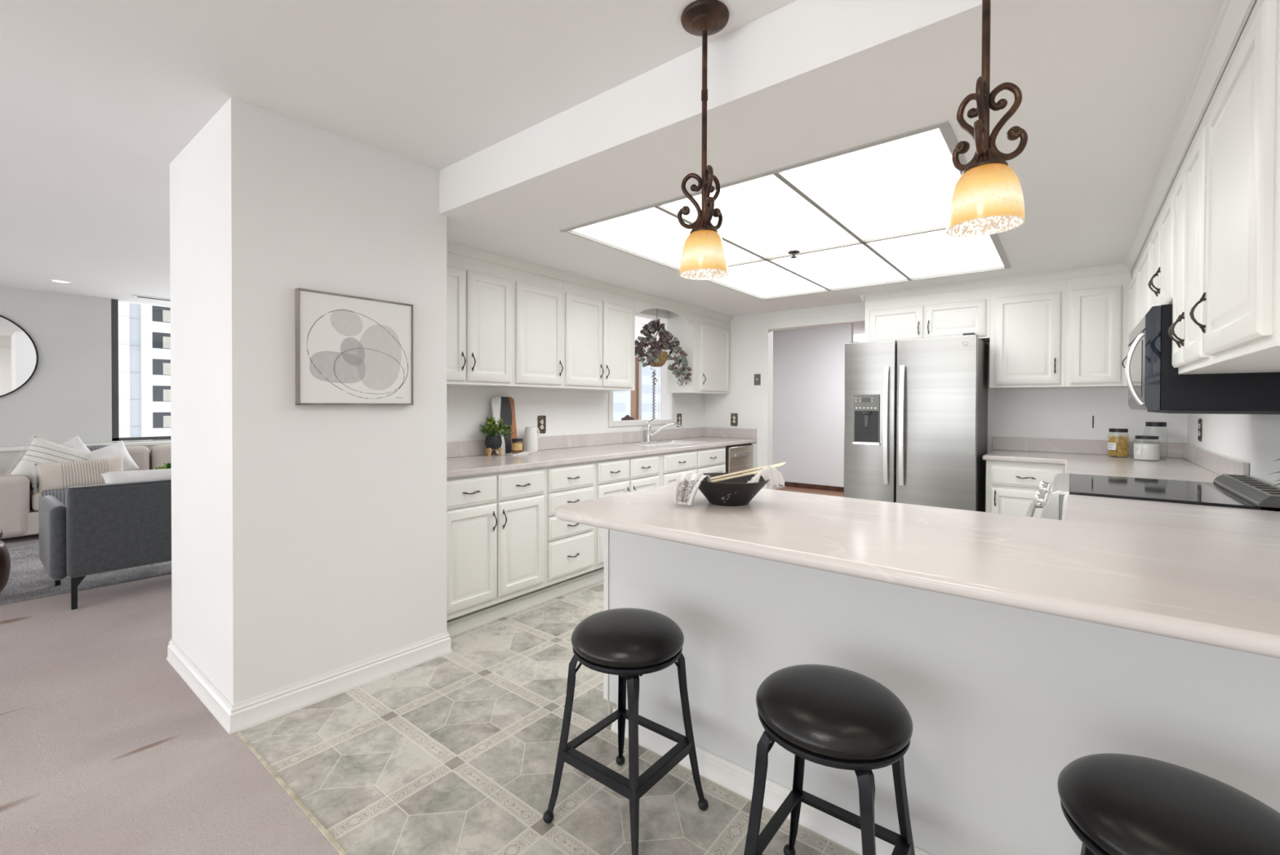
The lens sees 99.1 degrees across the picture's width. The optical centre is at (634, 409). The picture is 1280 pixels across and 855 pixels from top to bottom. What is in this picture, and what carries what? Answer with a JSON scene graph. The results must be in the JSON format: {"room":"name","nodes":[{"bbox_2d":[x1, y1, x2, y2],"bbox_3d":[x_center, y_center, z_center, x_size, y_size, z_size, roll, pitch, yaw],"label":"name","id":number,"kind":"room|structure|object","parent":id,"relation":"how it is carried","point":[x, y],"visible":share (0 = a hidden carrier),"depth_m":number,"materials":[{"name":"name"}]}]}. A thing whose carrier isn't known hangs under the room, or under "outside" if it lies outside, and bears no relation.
{"room":"kitchen","nodes":[
{"label":"kitchen","id":0,"kind":"room"},
{"bbox_2d":[0,444,165,471],"bbox_3d":[-3.590,0.771,8.761,0.170,0.780,19.600,1,1,39],"label":"wall ledge","id":1,"kind":"object","parent":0,"point":[6,458],"depth_m":5.39,"materials":[{"name":"paint"}]},
{"bbox_2d":[0,440,170,451],"bbox_3d":[-3.580,0.363,8.750,0.190,0.035,19.600,1,1,39],"label":"window ledge","id":2,"kind":"object","parent":1,"relation":"on","point":[150,442],"depth_m":6.04,"materials":[{"name":"paint"}]},
{"bbox_2d":[0,285,170,446],"bbox_3d":[-3.712,-0.051,8.852,0.150,2.420,19.600,1,1,39],"label":"wall","id":3,"kind":"structure","parent":0,"point":[68,395],"depth_m":5.78,"materials":[{"name":"paint"}]},
{"bbox_2d":[0,315,38,397],"bbox_3d":[-6.445,-0.537,5.283,0.022,0.910,0.910,1,1,39],"label":"mirror","id":4,"kind":"object","parent":3,"relation":"attached to","point":[19,354],"visible":1,"depth_m":5.51,"materials":[{"name":"white mirror"}]},
{"bbox_2d":[111,298,641,440],"bbox_3d":[-1.829,-0.467,11.131,0.180,1.620,12.885,1,1,39],"label":"window","id":5,"kind":"structure","parent":3,"relation":"in","point":[114,303],"depth_m":6.13,"materials":[{"name":"grey"}]},
{"bbox_2d":[162,309,170,322],"bbox_3d":[-48.348,-9.784,57.183,0.015,1.200,1.680,1,1,39],"label":"curtain","id":6,"kind":"object","parent":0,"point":[166,313],"depth_m":56.76,"materials":[{"name":"white fabric"}]},
{"bbox_2d":[163,336,170,348],"bbox_3d":[-48.357,-7.038,57.210,0.015,1.200,1.680,1,1,39],"label":"curtain","id":7,"kind":"object","parent":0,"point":[166,340],"depth_m":56.80,"materials":[{"name":"white fabric"}]},
{"bbox_2d":[163,362,170,374],"bbox_3d":[-48.367,-4.293,57.237,0.015,1.200,1.680,1,1,39],"label":"curtain","id":8,"kind":"object","parent":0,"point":[166,366],"depth_m":56.81,"materials":[{"name":"white fabric"}]},
{"bbox_2d":[0,484,786,854],"bbox_3d":[-0.153,1.222,6.019,8.970,0.054,19.600,1,1,39],"label":"floor","id":9,"kind":"structure","parent":0,"point":[105,748],"depth_m":1.97,"materials":[{"name":"beige carpet"}]},
{"bbox_2d":[0,539,171,604],"bbox_3d":[-4.283,1.189,4.646,2.130,0.012,7.100,1,1,39],"label":"area rug","id":10,"kind":"object","parent":9,"relation":"on","point":[28,579],"visible":0.08,"depth_m":3.89,"materials":[{"name":"grey carpet"}]},
{"bbox_2d":[0,528,10,592],"bbox_3d":[-4.186,0.953,3.345,0.476,0.486,0.476,1,1,39],"label":"leather ottoman","id":11,"kind":"object","parent":10,"relation":"on","point":[5,560],"visible":1,"depth_m":3.45,"materials":[{"name":"brown leather"}]},
{"bbox_2d":[0,444,171,538],"bbox_3d":[-4.839,0.783,6.355,0.800,0.795,3.920,1,1,39],"label":"sofa","id":12,"kind":"object","parent":9,"relation":"on","point":[19,508],"visible":0.21,"depth_m":4.92,"materials":[{"name":"fabric"}]},
{"bbox_2d":[29,488,42,511],"bbox_3d":[-5.347,0.841,5.576,0.560,0.170,1.120,1,1,39],"label":"seat cushion","id":13,"kind":"object","parent":12,"relation":"on","point":[33,500],"depth_m":5.00,"materials":[{"name":"fabric"}]},
{"bbox_2d":[6,435,95,484],"bbox_3d":[-5.574,0.528,5.209,0.205,0.570,0.617,1,1,43],"label":"throw pillow","id":14,"kind":"object","parent":12,"relation":"on","point":[40,450],"visible":0.55,"depth_m":5.15,"materials":[{"name":"white fabric"}]},
{"bbox_2d":[41,488,66,505],"bbox_3d":[-5.381,0.865,5.341,0.380,0.254,0.596,1,1,39],"label":"throw blanket","id":15,"kind":"object","parent":12,"relation":"on","point":[60,494],"visible":0.13,"depth_m":5.07,"materials":[{"name":"grey fabric"}]},
{"bbox_2d":[60,435,90,451],"bbox_3d":[-5.592,0.487,5.392,0.485,0.478,0.115,0,1,-44],"label":"throw pillow","id":16,"kind":"object","parent":12,"relation":"on","point":[76,442],"visible":0.13,"depth_m":5.42,"materials":[{"name":"white fabric"}]},
{"bbox_2d":[31,456,124,495],"bbox_3d":[-5.353,0.632,5.275,0.160,0.323,0.650,1,1,31],"label":"lumbar pillow","id":17,"kind":"object","parent":12,"relation":"on","point":[57,475],"visible":0.83,"depth_m":5.19,"materials":[{"name":"beige fabric"}]},
{"bbox_2d":[29,445,149,488],"bbox_3d":[-5.582,0.578,5.615,0.200,0.375,0.880,1,1,39],"label":"cushion","id":18,"kind":"object","parent":12,"relation":"on","point":[140,455],"depth_m":5.83,"materials":[{"name":"fabric"}]},
{"bbox_2d":[88,440,139,471],"bbox_3d":[-5.350,0.536,5.519,0.184,0.444,0.511,1,1,37],"label":"throw pillow","id":19,"kind":"object","parent":12,"relation":"on","point":[117,449],"visible":0.43,"depth_m":5.58,"materials":[{"name":"white fabric"}]},
{"bbox_2d":[150,444,171,469],"bbox_3d":[-5.032,0.573,6.302,0.200,0.375,0.840,1,1,39],"label":"cushion","id":20,"kind":"object","parent":12,"relation":"on","point":[160,455],"depth_m":5.97,"materials":[{"name":"fabric"}]},
{"bbox_2d":[38,478,171,609],"bbox_3d":[-3.223,0.833,4.101,0.740,0.742,1.655,1,1,39],"label":"armchair","id":21,"kind":"object","parent":9,"relation":"on","point":[100,528],"visible":0.47,"depth_m":3.42,"materials":[{"name":"grey fabric"}]},
{"bbox_2d":[99,468,171,483],"bbox_3d":[-3.159,0.519,3.936,0.162,0.235,1.001,1,1,42],"label":"lumbar pillow","id":22,"kind":"object","parent":21,"relation":"on","point":[113,477],"visible":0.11,"depth_m":3.66,"materials":[{"name":"white fabric"}]},
{"bbox_2d":[0,0,857,358],"bbox_3d":[-0.223,-1.271,6.056,9.170,0.100,19.600,1,1,39],"label":"ceiling","id":23,"kind":"structure","parent":0,"point":[99,99],"depth_m":1.96,"materials":[{"name":"paint"}]},
{"bbox_2d":[132,294,170,301],"bbox_3d":[-4.995,-1.235,6.388,0.120,0.012,1.300,1,1,39],"label":"ceiling vent","id":24,"kind":"object","parent":23,"relation":"in","point":[134,295],"visible":0.41,"depth_m":5.98,"materials":[{"name":"paint"}]},
{"bbox_2d":[677,0,728,279],"bbox_3d":[0.210,-0.791,1.636,0.150,0.770,0.152,1,1,39],"label":"pendant light","id":25,"kind":"object","parent":23,"relation":"hanging from","point":[704,256],"visible":1,"depth_m":1.61,"materials":[{"name":"glass"}]},
{"bbox_2d":[946,0,1027,236],"bbox_3d":[0.763,-0.785,1.184,0.147,0.770,0.154,1,1,39],"label":"pendant light","id":26,"kind":"object","parent":23,"relation":"hanging from","point":[987,198],"visible":1,"depth_m":1.17,"materials":[{"name":"glass"}]},
{"bbox_2d":[240,486,860,854],"bbox_3d":[2.311,1.243,4.994,5.000,0.050,9.325,1,1,39],"label":"floor","id":27,"kind":"structure","parent":0,"point":[455,752],"depth_m":1.90,"materials":[{"name":"tile"}]},
{"bbox_2d":[235,731,348,854],"bbox_3d":[-0.305,1.249,1.117,3.090,0.016,0.015,1,1,39],"label":"trim","id":28,"kind":"structure","parent":27,"relation":"on","point":[334,842],"depth_m":1.73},
{"bbox_2d":[169,97,446,704],"bbox_3d":[-1.605,0.017,2.708,0.972,2.420,0.892,1,1,39],"label":"wall pier","id":29,"kind":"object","parent":27,"relation":"on","point":[308,541],"visible":0.88,"depth_m":2.32,"materials":[{"name":"paint"}]},
{"bbox_2d":[166,631,452,733],"bbox_3d":[-0.603,1.166,3.978,1.009,0.104,4.150,1,1,39],"label":"baseboard","id":30,"kind":"object","parent":29,"relation":"attached to","point":[241,716],"visible":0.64,"depth_m":2.34,"materials":[{"name":"paint"}]},
{"bbox_2d":[295,287,413,404],"bbox_3d":[-1.218,-0.260,2.409,0.035,0.476,0.486,1,1,41],"label":"framed art","id":31,"kind":"object","parent":29,"relation":"attached to","point":[350,349],"visible":1,"depth_m":2.38,"materials":[{"name":"paper"}]},
{"bbox_2d":[446,466,545,622],"bbox_3d":[-0.998,0.787,3.283,0.637,0.872,0.745,1,1,39],"label":"base cabinet","id":32,"kind":"object","parent":27,"relation":"on","point":[495,522],"visible":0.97,"depth_m":3.08,"materials":[{"name":"paint"}]},
{"bbox_2d":[446,568,604,636],"bbox_3d":[-0.119,1.181,4.059,0.018,0.075,3.020,1,1,39],"label":"baseboard","id":33,"kind":"structure","parent":27,"relation":"on","point":[462,624],"depth_m":3.33,"materials":[{"name":"paint"}]},
{"bbox_2d":[534,461,595,591],"bbox_3d":[-0.624,0.784,3.751,0.637,0.872,0.455,1,1,39],"label":"base cabinet","id":34,"kind":"object","parent":27,"relation":"on","point":[569,545],"visible":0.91,"depth_m":3.54,"materials":[{"name":"paint"}]},
{"bbox_2d":[584,453,660,574],"bbox_3d":[-0.243,0.781,4.228,0.637,0.872,0.765,1,1,39],"label":"base cabinet","id":35,"kind":"object","parent":27,"relation":"on","point":[626,474],"visible":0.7,"depth_m":3.95,"materials":[{"name":"paint"}]},
{"bbox_2d":[542,608,708,854],"bbox_3d":[-0.022,0.942,1.669,0.370,0.601,0.370,1,1,39],"label":"bar stool","id":36,"kind":"object","parent":27,"relation":"on","point":[628,643],"visible":1,"depth_m":1.59,"materials":[{"name":"black metal"}]},
{"bbox_2d":[652,444,725,485],"bbox_3d":[0.327,0.776,4.941,0.637,0.872,1.060,1,1,39],"label":"base cabinet","id":37,"kind":"object","parent":27,"relation":"on","point":[711,460],"visible":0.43,"depth_m":4.70,"materials":[{"name":"paint"}]},
{"bbox_2d":[446,426,756,478],"bbox_3d":[-0.113,0.330,4.427,0.647,0.256,3.643,1,1,39],"label":"countertop","id":38,"kind":"structure","parent":37,"relation":"on","point":[464,458],"depth_m":4.21,"materials":[{"name":"stone"}]},
{"bbox_2d":[478,417,513,456],"bbox_3d":[-0.930,0.179,3.703,0.246,0.264,0.244,1,1,39],"label":"potted plant","id":39,"kind":"object","parent":38,"relation":"on","point":[493,441],"visible":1,"depth_m":3.69,"materials":[{"name":"green plant"}]},
{"bbox_2d":[491,396,517,454],"bbox_3d":[-0.910,0.109,3.832,0.065,0.403,0.190,1,1,39],"label":"serving board","id":40,"kind":"object","parent":38,"relation":"on","point":[503,407],"visible":0.76,"depth_m":3.83,"materials":[{"name":"wood"}]},
{"bbox_2d":[504,450,533,455],"bbox_3d":[-0.805,0.302,3.820,0.100,0.014,0.190,1,1,39],"label":"coaster","id":41,"kind":"object","parent":38,"relation":"on","point":[524,452],"visible":0.98,"depth_m":3.78,"materials":[{"name":"stone"}]},
{"bbox_2d":[511,438,522,453],"bbox_3d":[-0.817,0.246,3.796,0.073,0.096,0.073,1,1,39],"label":"candle jar","id":42,"kind":"object","parent":41,"relation":"on","point":[517,443],"visible":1,"depth_m":3.77,"materials":[{"name":"orange glass"}]},
{"bbox_2d":[523,426,539,452],"bbox_3d":[-0.755,0.216,3.996,0.120,0.185,0.109,0,1,-12],"label":"pitcher","id":43,"kind":"object","parent":38,"relation":"on","point":[530,437],"visible":0.89,"depth_m":3.95,"materials":[{"name":"white ceramic"}]},
{"bbox_2d":[639,417,681,442],"bbox_3d":[0.234,0.185,5.175,0.440,0.230,0.140,0,1,-24],"label":"faucet","id":44,"kind":"object","parent":38,"relation":"on","point":[649,434],"visible":1,"depth_m":5.12,"materials":[{"name":"silver metal"}]},
{"bbox_2d":[639,440,706,445],"bbox_3d":[0.305,0.379,4.974,0.411,0.150,0.756,1,1,39],"label":"sink basin","id":45,"kind":"object","parent":38,"relation":"in","point":[667,442],"depth_m":5.25,"materials":[{"name":"white"}]},
{"bbox_2d":[725,442,755,474],"bbox_3d":[0.851,0.723,5.591,0.634,0.768,0.600,1,1,39],"label":"dishwasher","id":46,"kind":"object","parent":27,"relation":"on","point":[739,457],"visible":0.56,"depth_m":5.37,"materials":[{"name":"silver plastic"}]},
{"bbox_2d":[743,664,915,854],"bbox_3d":[0.459,0.948,1.281,0.370,0.601,0.370,1,1,39],"label":"bar stool","id":47,"kind":"object","parent":27,"relation":"on","point":[830,716],"visible":1,"depth_m":1.23,"materials":[{"name":"black leather"}]},
{"bbox_2d":[844,332,988,511],"bbox_3d":[2.231,0.326,4.344,0.906,1.755,0.750,1,1,39],"label":"refrigerator","id":48,"kind":"object","parent":27,"relation":"on","point":[916,410],"visible":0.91,"depth_m":4.06,"materials":[{"name":"metal"}]},
{"bbox_2d":[554,482,1279,854],"bbox_3d":[0.941,0.790,1.839,2.048,0.909,1.533,1,1,39],"label":"kitchen island","id":49,"kind":"object","parent":27,"relation":"on","point":[1016,649],"visible":0.75,"depth_m":1.40,"materials":[{"name":"stone"}]},
{"bbox_2d":[554,482,1279,658],"bbox_3d":[0.957,0.353,1.823,2.010,0.035,1.533,1,1,39],"label":"countertop","id":50,"kind":"structure","parent":49,"relation":"on","point":[1208,575],"depth_m":1.35,"materials":[{"name":"stone"}]},
{"bbox_2d":[697,472,769,506],"bbox_3d":[0.338,0.287,1.953,0.286,0.090,0.286,1,1,39],"label":"wooden bowl","id":51,"kind":"object","parent":50,"relation":"on","point":[735,491],"visible":0.85,"depth_m":1.87,"materials":[{"name":"grey wood"}]},
{"bbox_2d":[674,465,784,505],"bbox_3d":[0.336,0.261,1.941,0.404,0.136,0.148,0,1,-5],"label":"tea towel","id":52,"kind":"object","parent":51,"relation":"on","point":[686,486],"visible":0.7,"depth_m":1.89,"materials":[{"name":"white fabric"}]},
{"bbox_2d":[706,471,759,482],"bbox_3d":[0.371,0.234,1.926,0.264,0.049,0.045,0,1,-16],"label":"wooden spoon","id":53,"kind":"object","parent":51,"relation":"in","point":[756,472],"visible":0.64,"depth_m":1.92,"materials":[{"name":"brown wood"}]},
{"bbox_2d":[702,462,786,480],"bbox_3d":[0.392,0.222,1.960,0.331,0.063,0.045,0,1,-12],"label":"wooden spoon","id":54,"kind":"object","parent":51,"relation":"in","point":[779,464],"visible":0.84,"depth_m":1.96,"materials":[{"name":"brown wood"}]},
{"bbox_2d":[985,460,1065,517],"bbox_3d":[2.858,0.794,3.966,0.460,0.872,0.660,1,1,39],"label":"base cabinet","id":55,"kind":"object","parent":27,"relation":"on","point":[1011,486],"visible":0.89,"depth_m":3.77,"materials":[{"name":"paint"}]},
{"bbox_2d":[1025,472,1279,519],"bbox_3d":[2.154,0.763,2.343,0.773,0.960,0.758,1,1,39],"label":"range","id":56,"kind":"object","parent":27,"relation":"on","point":[1232,491],"visible":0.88,"depth_m":2.21,"materials":[{"name":"metal"}]},
{"bbox_2d":[1025,502,1036,516],"bbox_3d":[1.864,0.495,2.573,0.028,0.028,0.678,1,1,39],"label":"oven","id":57,"kind":"object","parent":56,"relation":"in","point":[1033,505],"depth_m":2.65,"materials":[{"name":"white metal"}]},
{"bbox_2d":[1069,473,1262,510],"bbox_3d":[2.179,0.335,2.320,0.515,0.017,0.758,1,1,39],"label":"cooktop","id":58,"kind":"object","parent":56,"relation":"in","point":[1216,493],"depth_m":2.20,"materials":[{"name":"black glass"}]},
{"bbox_2d":[1057,752,1279,854],"bbox_3d":[0.927,0.953,0.920,0.370,0.601,0.370,1,1,39],"label":"bar stool","id":59,"kind":"object","parent":27,"relation":"on","point":[1113,803],"visible":1,"depth_m":0.90,"materials":[{"name":"black leather"}]},
{"bbox_3d":[2.768,0.803,3.015,0.660,0.872,1.038,1,1,39],"label":"base cabinet","id":60,"kind":"object","parent":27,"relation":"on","visible":0},
{"bbox_2d":[982,436,1248,482],"bbox_3d":[2.786,0.292,3.385,1.103,0.139,1.652,1,1,39],"label":"countertop","id":61,"kind":"structure","parent":60,"relation":"on","point":[1185,461],"depth_m":3.54,"materials":[{"name":"stone"}]},
{"bbox_2d":[1106,428,1129,457],"bbox_3d":[3.343,0.226,3.769,0.116,0.196,0.116,1,1,39],"label":"storage jar","id":62,"kind":"object","parent":61,"relation":"on","point":[1113,448],"visible":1,"depth_m":3.74,"materials":[{"name":"clear glass"}]},
{"bbox_2d":[1133,435,1160,461],"bbox_3d":[3.339,0.247,3.555,0.132,0.158,0.132,1,1,39],"label":"storage jar","id":63,"kind":"object","parent":61,"relation":"on","point":[1150,451],"visible":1,"depth_m":3.51,"materials":[{"name":"clear glass"}]},
{"bbox_2d":[1145,422,1168,458],"bbox_3d":[3.510,0.203,3.674,0.120,0.245,0.120,1,1,39],"label":"storage jar","id":64,"kind":"object","parent":61,"relation":"on","point":[1147,424],"visible":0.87,"depth_m":3.63,"materials":[{"name":"clear glass"}]},
{"bbox_2d":[446,308,704,441],"bbox_3d":[-0.415,0.002,4.664,0.130,2.420,3.650,1,1,39],"label":"wall","id":65,"kind":"structure","parent":0,"point":[566,411],"depth_m":4.31,"materials":[{"name":"paint"}]},
{"bbox_2d":[446,251,512,386],"bbox_3d":[-1.127,-0.569,3.367,0.366,0.826,0.731,1,1,39],"label":"upper cabinet","id":66,"kind":"object","parent":65,"relation":"attached to","point":[479,293],"visible":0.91,"depth_m":3.35,"materials":[{"name":"paint"}]},
{"bbox_2d":[494,267,563,388],"bbox_3d":[-0.758,-0.572,3.829,0.366,0.826,0.450,1,1,39],"label":"upper cabinet","id":67,"kind":"object","parent":65,"relation":"attached to","point":[537,299],"visible":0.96,"depth_m":3.71,"materials":[{"name":"paint"}]},
{"bbox_2d":[537,415,546,433],"bbox_3d":[-0.710,0.111,4.185,0.008,0.138,0.084,1,1,39],"label":"outlet","id":68,"kind":"object","parent":65,"relation":"attached to","point":[541,420],"visible":0.89,"depth_m":4.18,"materials":[{"name":"gold metal"}]},
{"bbox_2d":[446,240,733,321],"bbox_3d":[-0.101,-0.962,4.406,0.038,0.055,3.650,1,1,39],"label":"crown molding","id":69,"kind":"structure","parent":65,"relation":"attached to","point":[451,246],"depth_m":3.93,"materials":[{"name":"paint"}]},
{"bbox_2d":[546,280,635,391],"bbox_3d":[-0.358,-0.576,4.330,0.366,0.826,0.834,1,1,39],"label":"upper cabinet","id":70,"kind":"object","parent":65,"relation":"attached to","point":[598,326],"visible":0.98,"depth_m":4.20,"materials":[{"name":"paint"}]},
{"bbox_2d":[635,297,693,324],"bbox_3d":[0.283,-0.908,4.932,0.018,0.169,0.910,1,1,39],"label":"valance","id":71,"kind":"object","parent":70,"relation":"attached to","point":[641,305],"visible":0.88,"depth_m":4.86,"materials":[{"name":"paint"}]},
{"bbox_2d":[446,426,756,457],"bbox_3d":[-0.116,0.254,4.429,0.634,0.104,3.643,1,1,39],"label":"backsplash","id":72,"kind":"structure","parent":65,"relation":"attached to","point":[473,447],"depth_m":4.73,"materials":[{"name":"stone"}]},
{"bbox_2d":[608,309,675,426],"bbox_3d":[0.093,-0.408,5.177,0.016,1.106,1.014,1,1,39],"label":"window","id":73,"kind":"structure","parent":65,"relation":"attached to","point":[611,423],"depth_m":5.18,"materials":[{"name":"paint"}]},
{"bbox_2d":[666,310,729,394],"bbox_3d":[0.695,-0.585,5.647,0.366,0.826,0.718,1,1,39],"label":"upper cabinet","id":74,"kind":"object","parent":65,"relation":"attached to","point":[706,343],"visible":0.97,"depth_m":5.44,"materials":[{"name":"paint"}]},
{"bbox_2d":[439,0,1012,215],"bbox_3d":[0.243,-1.080,1.763,3.080,0.235,0.030,1,1,39],"label":"ceiling beam","id":75,"kind":"structure","parent":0,"point":[800,40],"depth_m":1.75,"materials":[{"name":"paint"}]},
{"bbox_2d":[772,323,853,487],"bbox_3d":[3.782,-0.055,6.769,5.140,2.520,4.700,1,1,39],"label":"doorway","id":76,"kind":"structure","parent":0,"point":[809,362],"depth_m":8.23,"materials":[{"name":"paint"}]},
{"bbox_2d":[774,481,844,492],"bbox_3d":[2.594,1.151,8.290,1.326,0.070,0.020,1,1,39],"label":"baseboard","id":77,"kind":"structure","parent":76,"relation":"attached to","point":[834,488],"depth_m":8.19,"materials":[{"name":"brown wood"}]},
{"bbox_2d":[445,0,1224,315],"bbox_3d":[1.066,-1.127,3.466,3.920,0.300,3.660,1,1,39],"label":"ceiling","id":78,"kind":"structure","parent":0,"point":[1104,86],"depth_m":1.92,"materials":[{"name":"paint"}]},
{"bbox_2d":[635,308,692,386],"bbox_3d":[0.257,-0.607,5.095,0.278,0.774,0.777,1,1,39],"label":"hanging basket","id":79,"kind":"object","parent":78,"relation":"hanging from","point":[655,356],"visible":0.99,"depth_m":4.98,"materials":[{"name":"brown"}]},
{"bbox_2d":[645,351,667,366],"bbox_3d":[0.203,-0.467,5.031,0.206,0.135,0.206,1,1,39],"label":"basket","id":80,"kind":"object","parent":79,"relation":"on","point":[661,357],"depth_m":4.96,"materials":[{"name":"wicker"}]},
{"bbox_2d":[559,120,1010,299],"bbox_3d":[1.083,-1.043,3.341,1.851,0.145,2.454,1,1,39],"label":"ceiling light","id":81,"kind":"object","parent":78,"relation":"attached to","point":[874,212],"visible":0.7,"depth_m":2.90,"materials":[{"name":"white plastic"}]},
{"bbox_2d":[573,207,759,267],"bbox_3d":[0.247,-0.993,3.253,0.588,0.008,1.205,1,1,39],"label":"diffuser","id":82,"kind":"object","parent":81,"relation":"attached to","point":[655,233],"depth_m":3.11,"materials":[{"name":"white plastic"}]},
{"bbox_2d":[662,173,857,257],"bbox_3d":[0.715,-0.988,2.879,0.595,0.008,1.205,1,1,39],"label":"diffuser","id":83,"kind":"object","parent":81,"relation":"attached to","point":[769,215],"depth_m":2.80,"materials":[{"name":"white plastic"}]},
{"bbox_2d":[713,260,824,297],"bbox_3d":[1.000,-1.000,4.196,0.588,0.008,1.191,1,1,39],"label":"diffuser","id":84,"kind":"object","parent":81,"relation":"attached to","point":[760,278],"depth_m":4.19,"materials":[{"name":"white plastic"}]},
{"bbox_2d":[773,244,906,288],"bbox_3d":[1.468,-0.995,3.821,0.595,0.008,1.191,1,1,39],"label":"diffuser","id":85,"kind":"object","parent":81,"relation":"attached to","point":[837,265],"depth_m":3.75,"materials":[{"name":"white plastic"}]},
{"bbox_2d":[782,128,960,239],"bbox_3d":[1.181,-0.983,2.507,0.582,0.008,1.205,1,1,39],"label":"diffuser","id":86,"kind":"object","parent":81,"relation":"attached to","point":[903,187],"depth_m":2.38,"materials":[{"name":"white plastic"}]},
{"bbox_2d":[869,229,1004,277],"bbox_3d":[1.934,-0.989,3.449,0.582,0.008,1.191,1,1,39],"label":"diffuser","id":87,"kind":"object","parent":81,"relation":"attached to","point":[919,253],"depth_m":3.42,"materials":[{"name":"white plastic"}]},
{"bbox_2d":[853,322,865,333],"bbox_3d":[3.773,-1.355,6.787,5.000,0.080,4.670,1,1,39],"label":"ceiling","id":88,"kind":"structure","parent":0,"point":[859,328],"depth_m":8.96,"materials":[{"name":"paint"}]},
{"bbox_2d":[704,302,1187,488],"bbox_3d":[2.293,-0.057,4.913,3.790,2.550,0.120,1,1,39],"label":"wall","id":89,"kind":"structure","parent":0,"point":[1064,413],"depth_m":4.38,"materials":[{"name":"paint"}]},
{"bbox_2d":[730,413,737,426],"bbox_3d":[1.063,0.102,5.814,0.084,0.138,0.008,1,1,39],"label":"outlet","id":90,"kind":"object","parent":89,"relation":"attached to","point":[734,416],"visible":1,"depth_m":5.81,"materials":[{"name":"gold metal"}]},
{"bbox_2d":[864,287,990,342],"bbox_3d":[2.410,-0.765,4.495,0.902,0.432,0.374,1,1,39],"label":"upper cabinet","id":91,"kind":"object","parent":89,"relation":"attached to","point":[958,313],"visible":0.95,"depth_m":4.35,"materials":[{"name":"paint"}]},
{"bbox_2d":[859,263,1129,302],"bbox_3d":[2.709,-0.951,4.266,1.728,0.055,0.362,1,1,39],"label":"crown molding","id":92,"kind":"structure","parent":89,"relation":"attached to","point":[1119,268],"depth_m":4.04,"materials":[{"name":"paint"}]},
{"bbox_2d":[989,279,1066,388],"bbox_3d":[2.937,-0.571,4.076,0.448,0.809,0.374,1,1,39],"label":"upper cabinet","id":93,"kind":"object","parent":89,"relation":"attached to","point":[1027,337],"visible":0.98,"depth_m":3.95,"materials":[{"name":"paint"}]},
{"bbox_2d":[1065,271,1131,387],"bbox_3d":[3.255,-0.567,3.842,0.341,0.809,0.342,1,1,39],"label":"upper cabinet","id":94,"kind":"object","parent":89,"relation":"attached to","point":[1097,307],"visible":0.88,"depth_m":3.71,"materials":[{"name":"paint"}]},
{"bbox_2d":[1186,413,1279,488],"bbox_3d":[0.572,0.040,-0.373,0.120,2.450,10.530,1,1,39],"label":"wall","id":95,"kind":"structure","parent":0,"point":[1254,439],"depth_m":2.45,"materials":[{"name":"paint"}]},
{"bbox_2d":[1121,249,1142,368],"bbox_3d":[3.296,-0.563,3.416,0.358,0.809,0.958,1,1,39],"label":"upper cabinet","id":96,"kind":"object","parent":95,"relation":"attached to","point":[1132,315],"visible":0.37,"depth_m":3.34,"materials":[{"name":"paint"}]},
{"bbox_2d":[1137,219,1155,324],"bbox_3d":[2.808,-0.558,2.778,0.326,0.809,0.648,1,1,39],"label":"upper cabinet","id":97,"kind":"object","parent":95,"relation":"attached to","point":[1144,266],"visible":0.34,"depth_m":2.83,"materials":[{"name":"paint"}]},
{"bbox_2d":[1147,164,1181,309],"bbox_3d":[2.356,-0.679,2.236,0.358,0.559,0.758,1,1,39],"label":"upper cabinet","id":98,"kind":"object","parent":95,"relation":"attached to","point":[1160,283],"visible":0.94,"depth_m":2.25,"materials":[{"name":"paint"}]},
{"bbox_2d":[1124,303,1279,414],"bbox_3d":[2.319,-0.193,2.270,0.449,0.409,0.757,1,1,39],"label":"microwave","id":99,"kind":"object","parent":98,"relation":"attached to","point":[1154,385],"visible":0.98,"depth_m":2.03,"materials":[{"name":"black metal"}]},
{"bbox_2d":[1124,0,1255,271],"bbox_3d":[2.370,-0.932,2.239,0.348,0.055,3.304,1,1,39],"label":"crown molding","id":100,"kind":"structure","parent":95,"relation":"attached to","point":[1232,18],"depth_m":1.64,"materials":[{"name":"paint"}]},
{"bbox_2d":[1197,417,1202,441],"bbox_3d":[3.426,0.120,3.305,0.008,0.138,0.084,1,1,39],"label":"outlet","id":101,"kind":"object","parent":95,"relation":"attached to","point":[1200,420],"visible":1,"depth_m":3.29,"materials":[{"name":"gold metal"}]},
{"bbox_2d":[1168,90,1279,374],"bbox_3d":[1.928,-0.542,1.703,0.358,0.826,0.605,1,1,39],"label":"upper cabinet","id":102,"kind":"object","parent":95,"relation":"attached to","point":[1188,355],"visible":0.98,"depth_m":1.73,"materials":[{"name":"paint"}]},
{"bbox_2d":[1189,0,1279,364],"bbox_3d":[1.548,-0.539,1.227,0.358,0.826,0.615,1,1,39],"label":"upper cabinet","id":103,"kind":"object","parent":95,"relation":"attached to","point":[1241,296],"visible":0.99,"depth_m":1.19,"materials":[{"name":"paint"}]},
{"label":"outside","id":104,"kind":"structure","parent":0,"visible":0},
{"bbox_2d":[111,302,170,441],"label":"window","id":105,"kind":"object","parent":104,"point":[144,330],"visible":0.14,"depth_m":55.62,"materials":[{"name":"white"}]},
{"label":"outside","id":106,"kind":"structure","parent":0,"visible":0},
{"bbox_2d":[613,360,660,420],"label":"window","id":107,"kind":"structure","parent":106,"point":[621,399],"depth_m":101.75,"materials":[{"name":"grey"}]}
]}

